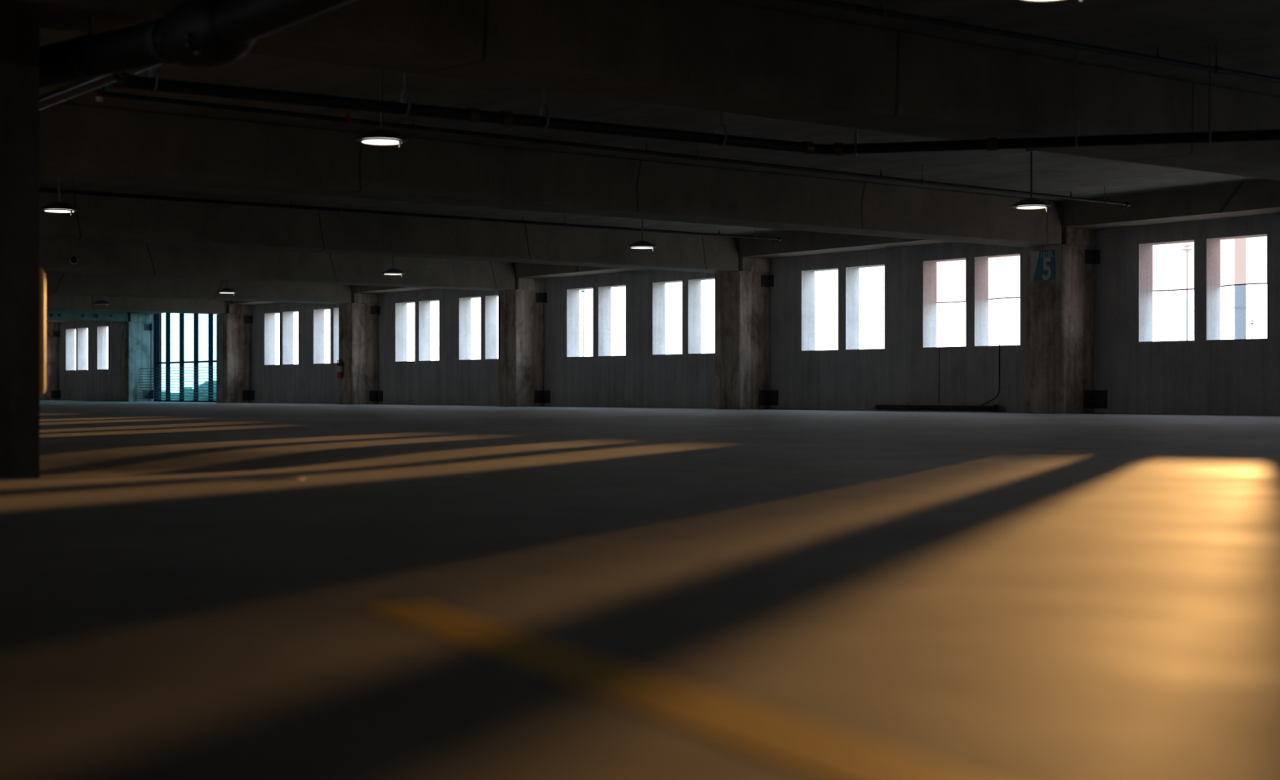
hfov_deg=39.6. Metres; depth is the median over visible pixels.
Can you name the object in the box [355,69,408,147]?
pendant lamp
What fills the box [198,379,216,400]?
tree
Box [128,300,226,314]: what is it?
beam
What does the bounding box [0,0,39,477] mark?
concrete column
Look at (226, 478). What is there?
floor drain
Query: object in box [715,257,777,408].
concrete column
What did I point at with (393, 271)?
pendant lamp
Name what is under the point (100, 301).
pendant lamp
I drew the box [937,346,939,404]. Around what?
hanging cable
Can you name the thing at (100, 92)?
pipe
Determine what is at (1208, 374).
wall
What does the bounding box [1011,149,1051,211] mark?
pendant lamp
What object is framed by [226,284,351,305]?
beam
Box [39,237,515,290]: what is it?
ceiling beam
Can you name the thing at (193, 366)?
cable railing
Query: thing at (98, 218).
ceiling beam
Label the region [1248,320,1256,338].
light pole
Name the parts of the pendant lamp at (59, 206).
rod, lamp shade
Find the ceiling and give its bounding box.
[39,0,1279,235]
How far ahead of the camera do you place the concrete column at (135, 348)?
53.30 m
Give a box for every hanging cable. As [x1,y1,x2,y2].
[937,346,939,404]
[980,343,999,405]
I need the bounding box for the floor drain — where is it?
[194,475,304,481]
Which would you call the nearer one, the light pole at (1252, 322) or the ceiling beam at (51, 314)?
the ceiling beam at (51, 314)
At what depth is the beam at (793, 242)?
29.28 m
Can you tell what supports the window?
in the wall
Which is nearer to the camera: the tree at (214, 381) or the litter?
the litter
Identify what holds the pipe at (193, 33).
hanging from the ceiling
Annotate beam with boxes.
[6,0,1279,180]
[39,102,1062,247]
[39,187,738,272]
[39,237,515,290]
[44,272,351,303]
[45,294,226,314]
[45,309,128,321]
[45,320,69,322]
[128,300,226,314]
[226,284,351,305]
[351,262,515,293]
[515,236,739,279]
[739,200,1066,258]
[1062,178,1279,229]
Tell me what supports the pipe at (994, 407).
on the floor
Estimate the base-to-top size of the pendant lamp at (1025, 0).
0.701 m
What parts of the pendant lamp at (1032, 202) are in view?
rod, lamp shade, ceiling plate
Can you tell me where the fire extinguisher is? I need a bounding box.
[337,359,342,377]
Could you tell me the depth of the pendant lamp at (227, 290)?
36.79 m
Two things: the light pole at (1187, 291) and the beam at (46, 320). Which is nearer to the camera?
the beam at (46, 320)
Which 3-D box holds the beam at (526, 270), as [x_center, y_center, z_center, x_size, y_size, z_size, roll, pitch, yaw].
[-0.131,-2.478,33.731,0.705,0.368,7.033,0,0,-37]
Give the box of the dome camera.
[68,255,78,264]
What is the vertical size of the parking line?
0.008 m
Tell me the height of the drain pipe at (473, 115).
0.785 m
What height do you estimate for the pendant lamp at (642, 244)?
0.701 m
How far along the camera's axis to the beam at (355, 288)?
41.09 m
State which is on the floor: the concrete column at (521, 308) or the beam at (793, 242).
the concrete column at (521, 308)
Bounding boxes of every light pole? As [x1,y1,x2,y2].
[579,289,586,356]
[1186,289,1188,340]
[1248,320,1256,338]
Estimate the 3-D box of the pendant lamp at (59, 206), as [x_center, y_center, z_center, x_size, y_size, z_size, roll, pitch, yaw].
[-6.569,-2.320,20.113,0.430,0.701,0.430,0,0,-37]
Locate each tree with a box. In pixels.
[161,390,176,399]
[171,387,193,399]
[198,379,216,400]
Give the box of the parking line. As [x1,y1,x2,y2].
[359,601,989,779]
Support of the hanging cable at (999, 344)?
hanging from the wall
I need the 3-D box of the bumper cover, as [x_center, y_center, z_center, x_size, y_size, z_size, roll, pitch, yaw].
[-3.220,-0.315,9.483,0.096,0.680,0.096,0,0,-37]
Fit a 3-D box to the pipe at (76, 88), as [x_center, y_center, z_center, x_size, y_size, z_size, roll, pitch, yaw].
[-4.954,-1.972,13.190,0.120,0.181,21.000,0,0,-37]
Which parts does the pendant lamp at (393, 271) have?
rod, lamp shade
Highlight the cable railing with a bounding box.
[139,366,216,399]
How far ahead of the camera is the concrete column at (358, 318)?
42.14 m
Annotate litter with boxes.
[870,402,991,411]
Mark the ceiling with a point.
(1246, 33)
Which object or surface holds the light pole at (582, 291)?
on the ground
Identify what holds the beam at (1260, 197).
on the concrete column
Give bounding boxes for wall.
[58,213,1279,415]
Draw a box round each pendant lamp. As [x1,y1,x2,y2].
[39,176,79,215]
[91,296,111,306]
[216,280,237,295]
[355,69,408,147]
[381,256,405,276]
[626,218,657,251]
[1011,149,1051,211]
[1025,0,1082,1]
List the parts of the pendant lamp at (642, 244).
lamp shade, rod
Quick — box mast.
[1233,284,1246,338]
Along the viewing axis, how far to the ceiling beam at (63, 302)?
46.03 m
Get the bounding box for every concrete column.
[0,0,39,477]
[39,321,61,399]
[120,313,154,401]
[216,304,254,402]
[338,293,382,404]
[497,277,550,406]
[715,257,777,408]
[1026,226,1106,413]
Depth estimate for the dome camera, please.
30.73 m
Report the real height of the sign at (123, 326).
0.425 m
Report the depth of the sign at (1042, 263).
25.37 m
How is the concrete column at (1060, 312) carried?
on the floor
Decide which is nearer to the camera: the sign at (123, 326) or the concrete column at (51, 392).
the sign at (123, 326)
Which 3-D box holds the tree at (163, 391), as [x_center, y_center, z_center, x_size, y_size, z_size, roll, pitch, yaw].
[-161.143,6.942,599.785,11.843,13.396,11.596,0,0,-37]
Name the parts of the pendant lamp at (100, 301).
lamp shade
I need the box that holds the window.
[154,312,216,402]
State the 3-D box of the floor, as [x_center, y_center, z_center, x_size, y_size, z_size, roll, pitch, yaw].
[-14.352,0.410,23.003,36.960,0.157,80.000,0,0,-37]
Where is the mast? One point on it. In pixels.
(1240, 291)
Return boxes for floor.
[0,400,1279,779]
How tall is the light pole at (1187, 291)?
19.106 m
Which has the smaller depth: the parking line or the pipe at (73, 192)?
the parking line
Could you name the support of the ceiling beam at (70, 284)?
attached to the ceiling
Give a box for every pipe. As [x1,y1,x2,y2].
[39,0,355,87]
[39,63,162,110]
[39,177,782,244]
[94,85,1130,211]
[106,43,1279,155]
[875,404,999,411]
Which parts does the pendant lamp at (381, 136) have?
rod, lamp shade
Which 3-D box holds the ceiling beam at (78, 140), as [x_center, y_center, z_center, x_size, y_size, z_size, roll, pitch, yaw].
[-8.550,-2.368,14.515,35.934,0.610,0.680,0,0,-37]
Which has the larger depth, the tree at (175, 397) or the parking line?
the tree at (175, 397)
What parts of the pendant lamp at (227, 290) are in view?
lamp shade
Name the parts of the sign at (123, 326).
panel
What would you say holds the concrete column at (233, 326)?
on the floor
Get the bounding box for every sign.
[120,324,126,338]
[1030,249,1055,280]
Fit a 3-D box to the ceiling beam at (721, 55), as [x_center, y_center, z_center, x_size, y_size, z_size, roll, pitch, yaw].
[-4.296,-2.358,8.912,35.934,0.635,0.680,0,0,-37]
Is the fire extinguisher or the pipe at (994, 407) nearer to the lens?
the pipe at (994, 407)
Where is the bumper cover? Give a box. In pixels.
[39,267,45,394]

